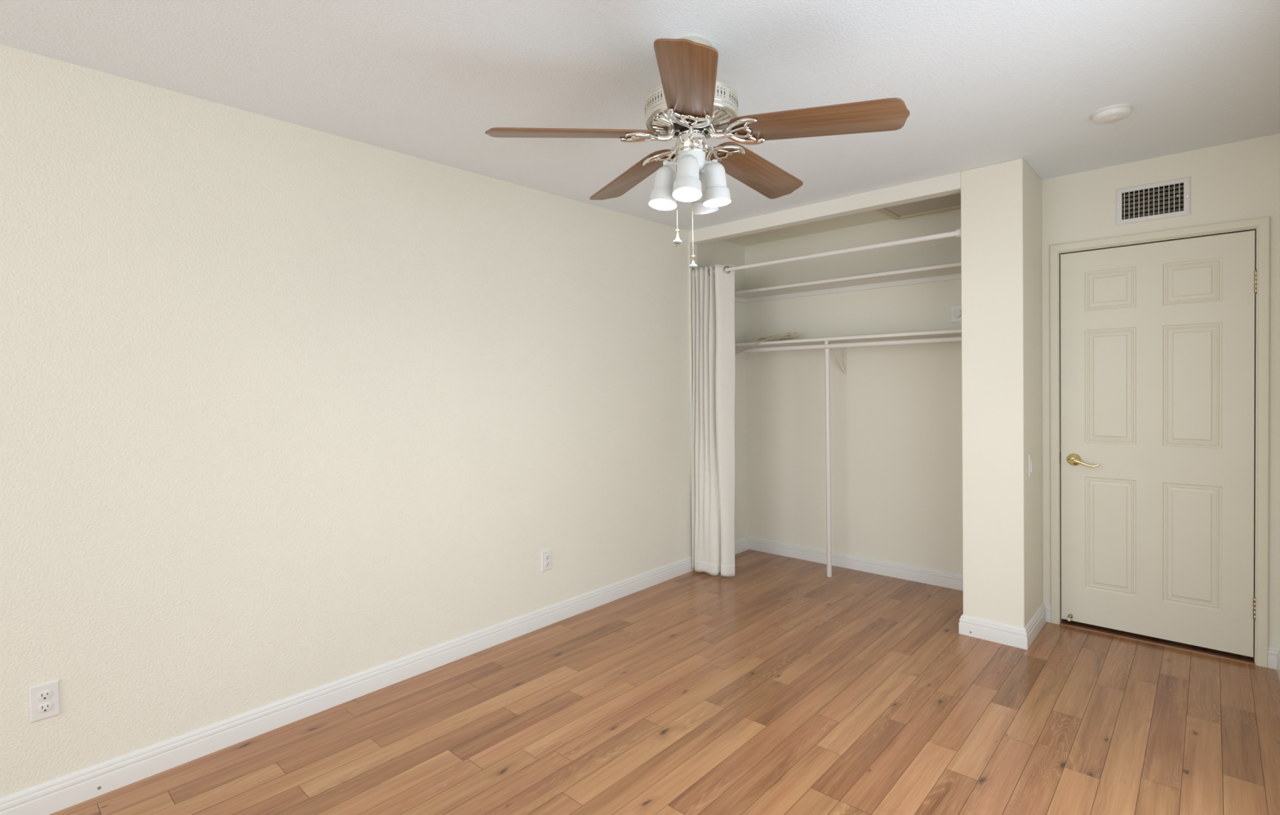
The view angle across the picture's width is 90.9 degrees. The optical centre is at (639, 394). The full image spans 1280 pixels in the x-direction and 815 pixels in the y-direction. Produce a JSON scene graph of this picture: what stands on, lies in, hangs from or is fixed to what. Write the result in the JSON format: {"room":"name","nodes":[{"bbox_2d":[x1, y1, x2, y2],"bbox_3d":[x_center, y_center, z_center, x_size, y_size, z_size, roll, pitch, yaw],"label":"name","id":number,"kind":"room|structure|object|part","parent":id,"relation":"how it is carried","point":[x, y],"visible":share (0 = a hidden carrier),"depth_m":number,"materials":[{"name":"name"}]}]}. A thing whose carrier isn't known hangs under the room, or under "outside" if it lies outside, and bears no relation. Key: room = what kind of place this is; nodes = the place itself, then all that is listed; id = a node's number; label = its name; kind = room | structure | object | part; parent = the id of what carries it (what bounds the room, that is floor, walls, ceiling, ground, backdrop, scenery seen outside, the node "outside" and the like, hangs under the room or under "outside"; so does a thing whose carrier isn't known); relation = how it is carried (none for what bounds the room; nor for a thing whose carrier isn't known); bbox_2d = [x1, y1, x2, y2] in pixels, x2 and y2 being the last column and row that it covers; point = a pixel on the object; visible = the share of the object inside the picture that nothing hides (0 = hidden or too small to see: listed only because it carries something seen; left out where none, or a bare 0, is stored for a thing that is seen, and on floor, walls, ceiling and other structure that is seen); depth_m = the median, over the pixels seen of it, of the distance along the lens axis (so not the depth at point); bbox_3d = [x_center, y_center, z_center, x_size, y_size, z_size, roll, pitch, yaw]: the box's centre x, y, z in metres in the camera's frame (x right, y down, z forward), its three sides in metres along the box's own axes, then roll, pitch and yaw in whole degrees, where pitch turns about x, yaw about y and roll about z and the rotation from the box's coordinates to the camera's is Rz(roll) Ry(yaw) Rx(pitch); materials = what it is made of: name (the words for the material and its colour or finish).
{"room":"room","nodes":[
{"label":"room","id":0,"kind":"room"},
{"bbox_2d":[0,44,748,797],"bbox_3d":[-1.914,0.129,2.110,0.100,2.440,8.342,0,2,42],"label":"wall","id":1,"kind":"structure","parent":0,"point":[286,409],"depth_m":2.55,"materials":[{"name":"beige paint"}]},
{"bbox_2d":[28,679,60,723],"bbox_3d":[-1.916,0.986,2.029,0.008,0.114,0.072,0,2,42],"label":"wall outlet","id":2,"kind":"object","parent":1,"relation":"attached to","point":[44,700],"visible":1,"depth_m":2.03,"materials":[{"name":"white plastic"}]},
{"bbox_2d":[37,702,52,713],"bbox_3d":[-1.914,1.006,2.027,0.003,0.028,0.034,0,2,42],"label":"receptacle","id":3,"kind":"object","parent":2,"relation":"attached to","point":[42,707],"depth_m":2.03,"materials":[{"name":"white plastic"}]},
{"bbox_2d":[37,689,52,701],"bbox_3d":[-1.914,0.966,2.026,0.003,0.028,0.034,0,2,42],"label":"receptacle","id":4,"kind":"object","parent":2,"relation":"attached to","point":[42,695],"depth_m":2.03,"materials":[{"name":"white plastic"}]},
{"bbox_2d":[0,555,693,814],"bbox_3d":[-2.102,1.307,1.818,0.017,0.101,7.399,0,2,42],"label":"baseboard","id":5,"kind":"structure","parent":1,"relation":"attached to","point":[52,796],"depth_m":2.56,"materials":[{"name":"white paint"}]},
{"bbox_2d":[541,548,551,571],"bbox_3d":[-0.526,0.934,3.558,0.008,0.114,0.072,0,2,42],"label":"wall outlet","id":6,"kind":"object","parent":1,"relation":"attached to","point":[546,555],"visible":1,"depth_m":3.55,"materials":[{"name":"white plastic"}]},
{"bbox_2d":[544,560,549,566],"bbox_3d":[-0.524,0.954,3.557,0.003,0.028,0.034,0,2,42],"label":"receptacle","id":7,"kind":"object","parent":6,"relation":"attached to","point":[546,562],"depth_m":3.56,"materials":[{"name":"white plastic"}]},
{"bbox_2d":[544,554,549,559],"bbox_3d":[-0.524,0.914,3.556,0.003,0.028,0.034,0,2,42],"label":"receptacle","id":8,"kind":"object","parent":6,"relation":"attached to","point":[546,556],"depth_m":3.56,"materials":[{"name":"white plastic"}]},
{"bbox_2d":[688,243,697,569],"bbox_3d":[0.398,0.088,4.567,0.016,2.351,0.091,0,2,42],"label":"trim","id":9,"kind":"structure","parent":1,"relation":"attached to","point":[691,248],"depth_m":4.53,"materials":[{"name":"white paint"}]},
{"bbox_2d":[0,0,1279,246],"bbox_3d":[-0.778,-1.138,1.035,3.221,0.100,8.342,0,2,42],"label":"ceiling","id":10,"kind":"structure","parent":0,"point":[980,82],"depth_m":2.20,"materials":[{"name":"white paint"}]},
{"bbox_2d":[484,35,910,271],"bbox_3d":[0.215,-0.762,2.020,1.196,0.722,1.240,0,1,24],"label":"ceiling fan","id":11,"kind":"object","parent":10,"relation":"hanging from","point":[690,106],"visible":1,"depth_m":1.94,"materials":[{"name":"brown wood"}]},
{"bbox_3d":[-0.213,-0.813,1.960,0.523,0.006,0.151,-4,14,-12],"label":"blade","id":12,"kind":"part","parent":11,"relation":"part of","materials":[{"name":"brown wood"}]},
{"bbox_3d":[-0.027,-0.822,2.377,0.151,0.006,0.523,-16,5,-30],"label":"blade","id":13,"kind":"part","parent":11,"relation":"part of","materials":[{"name":"brown wood"}]},
{"bbox_3d":[0.074,-0.618,2.026,0.084,0.019,0.082,0,2,42],"label":"bulb","id":14,"kind":"part","parent":11,"relation":"part of","materials":[{"name":"white glass"}]},
{"bbox_3d":[0.103,-0.748,2.038,0.059,0.017,0.019,-1,1,-3],"label":"swivel arm","id":15,"kind":"part","parent":11,"relation":"part of","materials":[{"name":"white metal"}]},
{"bbox_3d":[0.119,-0.676,2.048,0.003,0.284,0.003,0,1,20],"label":"pull chain","id":16,"kind":"part","parent":11,"relation":"part of","materials":[{"name":"silver metal"}]},
{"bbox_3d":[0.127,-0.808,1.654,0.151,0.006,0.523,12,6,5],"label":"blade","id":17,"kind":"part","parent":11,"relation":"part of","materials":[{"name":"brown wood"}]},
{"bbox_3d":[0.146,-0.626,1.950,0.083,0.023,0.082,0,2,42],"label":"bulb","id":18,"kind":"part","parent":11,"relation":"part of","materials":[{"name":"white glass"}]},
{"bbox_3d":[0.167,-0.875,2.039,0.252,0.016,0.252,0,2,42],"label":"cooling plate","id":19,"kind":"part","parent":11,"relation":"part of","materials":[{"name":"silver metal"}]},
{"bbox_3d":[0.170,-0.585,2.045,0.004,0.270,0.003,0,1,20],"label":"pull chain","id":20,"kind":"part","parent":11,"relation":"part of","materials":[{"name":"silver metal"}]},
{"bbox_3d":[0.227,-0.750,2.038,0.046,0.017,0.019,-1,1,9],"label":"swivel arm","id":21,"kind":"part","parent":11,"relation":"part of","materials":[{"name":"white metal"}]},
{"bbox_3d":[0.248,-0.626,2.036,0.084,0.013,0.084,0,2,42],"label":"bulb","id":22,"kind":"part","parent":11,"relation":"part of","materials":[{"name":"white glass"}]},
{"bbox_3d":[0.427,-0.822,2.329,0.151,0.006,0.523,-16,-14,40],"label":"blade","id":23,"kind":"part","parent":11,"relation":"part of","materials":[{"name":"brown wood"}]},
{"bbox_3d":[0.522,-0.814,1.883,0.523,0.006,0.151,5,-9,24],"label":"blade","id":24,"kind":"part","parent":11,"relation":"part of","materials":[{"name":"brown wood"}]},
{"bbox_2d":[875,192,960,219],"bbox_3d":[1.798,-1.168,3.729,0.768,0.028,0.555,0,2,42],"label":"attic hatch","id":25,"kind":"object","parent":10,"relation":"attached to","point":[951,202],"visible":0.36,"depth_m":3.91,"materials":[{"name":"paint"}]},
{"bbox_3d":[1.798,-1.168,3.729,0.768,0.028,0.555,0,2,42],"label":"frame","id":26,"kind":"part","parent":25,"relation":"part of","materials":[{"name":"paint"}]},
{"bbox_2d":[1090,103,1133,124],"bbox_3d":[1.931,-1.144,2.580,0.138,0.035,0.138,0,2,42],"label":"smoke detector","id":27,"kind":"object","parent":10,"relation":"attached to","point":[1112,113],"visible":1,"depth_m":2.55,"materials":[{"name":"white plastic"}]},
{"bbox_2d":[49,549,1279,814],"bbox_3d":[-0.524,1.368,1.321,3.221,0.050,8.980,0,2,42],"label":"floor","id":28,"kind":"structure","parent":0,"point":[780,685],"depth_m":2.47,"materials":[{"name":"brown wood"}]},
{"bbox_2d":[824,348,831,577],"bbox_3d":[1.298,0.468,4.342,0.034,1.572,0.034,0,2,42],"label":"support pole","id":29,"kind":"object","parent":28,"relation":"on","point":[827,351],"visible":1,"depth_m":4.33,"materials":[{"name":"white metal"}]},
{"bbox_2d":[688,171,960,244],"bbox_3d":[1.041,-1.130,3.942,1.805,0.089,0.090,0,2,42],"label":"wall header","id":30,"kind":"structure","parent":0,"point":[948,184],"depth_m":3.78,"materials":[{"name":"white paint"}]},
{"bbox_2d":[734,536,963,591],"bbox_3d":[1.399,1.205,4.198,1.999,0.101,0.652,0,2,42],"label":"baseboard","id":31,"kind":"structure","parent":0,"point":[897,570],"depth_m":4.48,"materials":[{"name":"white paint"}]},
{"bbox_2d":[744,208,963,573],"bbox_3d":[1.630,0.027,4.456,2.189,2.440,0.100,0,2,42],"label":"wall","id":32,"kind":"structure","parent":0,"point":[896,420],"depth_m":4.44,"materials":[{"name":"beige paint"}]},
{"bbox_2d":[734,262,961,302],"bbox_3d":[1.486,-0.759,4.288,1.997,0.054,0.302,0,2,42],"label":"closet shelf","id":33,"kind":"object","parent":32,"relation":"attached to","point":[948,271],"visible":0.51,"depth_m":4.31,"materials":[{"name":"white paint"}]},
{"bbox_2d":[734,328,961,374],"bbox_3d":[1.494,-0.268,4.298,1.998,0.250,0.302,0,2,42],"label":"closet shelf","id":34,"kind":"object","parent":32,"relation":"attached to","point":[947,332],"visible":0.64,"depth_m":4.32,"materials":[{"name":"white paint"}]},
{"bbox_2d":[735,331,799,354],"bbox_3d":[0.925,-0.323,4.707,0.540,0.272,0.168,0,1,22],"label":"clothes hanger","id":35,"kind":"object","parent":34,"relation":"on","point":[786,336],"visible":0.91,"depth_m":4.63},
{"bbox_2d":[734,336,961,353],"bbox_3d":[1.411,-0.334,4.207,1.961,0.052,0.052,0,2,42],"label":"rod","id":36,"kind":"object","parent":34,"relation":"attached to","point":[953,339],"visible":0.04,"depth_m":4.17,"materials":[{"name":"white metal"}]},
{"bbox_2d":[951,304,961,322],"bbox_3d":[2.015,-0.518,4.005,0.073,0.107,0.022,0,2,42],"label":"switch","id":37,"kind":"object","parent":32,"relation":"attached to","point":[956,310],"visible":0.93,"depth_m":4.00,"materials":[{"name":"beige plastic"}]},
{"bbox_2d":[960,157,1043,627],"bbox_3d":[2.086,0.038,3.541,0.283,2.440,0.842,0,2,42],"label":"wall pier","id":38,"kind":"object","parent":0,"point":[1002,202],"visible":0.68,"depth_m":3.24,"materials":[{"name":"beige paint"}]},
{"bbox_2d":[694,227,960,275],"bbox_3d":[1.051,-0.863,3.942,1.789,0.062,0.062,0,2,42],"label":"curtain rod","id":39,"kind":"object","parent":38,"relation":"attached to","point":[957,233],"visible":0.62,"depth_m":3.72,"materials":[{"name":"white metal"}]},
{"bbox_2d":[692,264,735,576],"bbox_3d":[0.503,0.176,4.421,0.329,2.154,0.135,0,1,34],"label":"curtain","id":40,"kind":"object","parent":39,"relation":"hanging from","point":[713,293],"visible":1,"depth_m":4.39,"materials":[{"name":"beige fabric"}]},
{"bbox_2d":[959,602,1050,649],"bbox_3d":[1.984,1.212,3.417,0.337,0.101,0.498,0,2,42],"label":"baseboard","id":41,"kind":"structure","parent":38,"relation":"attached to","point":[986,629],"depth_m":3.25,"materials":[{"name":"white paint"}]},
{"bbox_2d":[1028,453,1033,476],"bbox_3d":[2.018,0.361,3.249,0.010,0.114,0.072,0,2,42],"label":"light switch","id":42,"kind":"object","parent":38,"relation":"attached to","point":[1030,455],"visible":1,"depth_m":3.23,"materials":[{"name":"beige plastic"}]},
{"bbox_2d":[1041,133,1279,647],"bbox_3d":[2.645,0.036,3.181,1.035,2.440,0.100,0,2,42],"label":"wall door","id":43,"kind":"structure","parent":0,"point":[1238,180],"depth_m":3.03,"materials":[{"name":"beige paint"}]},
{"bbox_2d":[1115,176,1191,225],"bbox_3d":[2.580,-0.967,3.172,0.293,0.187,0.069,0,2,42],"label":"air vent","id":44,"kind":"object","parent":43,"relation":"attached to","point":[1170,198],"visible":1,"depth_m":3.16,"materials":[{"name":"white plastic"}]},
{"bbox_2d":[1253,231,1255,471],"bbox_3d":[2.981,-0.026,3.549,1.232,2.540,0.900,0,2,42],"label":"wall","id":45,"kind":"structure","parent":0,"point":[1255,232],"depth_m":3.58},
{"bbox_2d":[1059,622,1254,664],"bbox_3d":[2.597,1.254,3.211,0.764,0.006,0.044,0,2,42],"label":"trim","id":46,"kind":"structure","parent":45,"relation":"attached to","point":[1216,655],"depth_m":3.17,"materials":[{"name":"brown wood"}]},
{"bbox_2d":[1059,230,1257,657],"bbox_3d":[2.571,0.234,3.171,0.778,1.990,0.098,0,2,42],"label":"door","id":47,"kind":"structure","parent":45,"relation":"in","point":[1157,339],"depth_m":3.15,"materials":[{"name":"beige paint"}]},
{"bbox_3d":[2.327,0.349,3.384,0.067,0.067,0.046,0,2,42],"label":"handle","id":48,"kind":"part","parent":47,"relation":"part of","materials":[{"name":"gold metal"}]},
{"bbox_3d":[2.349,0.360,3.329,0.124,0.040,0.027,0,2,42],"label":"lever","id":49,"kind":"part","parent":47,"relation":"part of","materials":[{"name":"gold metal"}]},
{"bbox_2d":[1049,216,1270,667],"bbox_3d":[2.604,0.220,3.213,0.850,2.072,0.116,0,2,42],"label":"door frame","id":50,"kind":"structure","parent":45,"relation":"attached to","point":[1261,225],"depth_m":2.93,"materials":[{"name":"beige paint"}]},
{"bbox_3d":[0.308,0.138,-0.086,0.100,2.440,7.880,0,2,42],"label":"wall","id":51,"kind":"structure","parent":0,"visible":0},
{"bbox_2d":[1267,644,1279,681],"bbox_3d":[0.273,1.306,-0.014,0.044,0.101,7.880,0,2,42],"label":"baseboard","id":52,"kind":"structure","parent":51,"relation":"attached to","point":[1273,652],"depth_m":2.89,"materials":[{"name":"white paint"}]}
]}

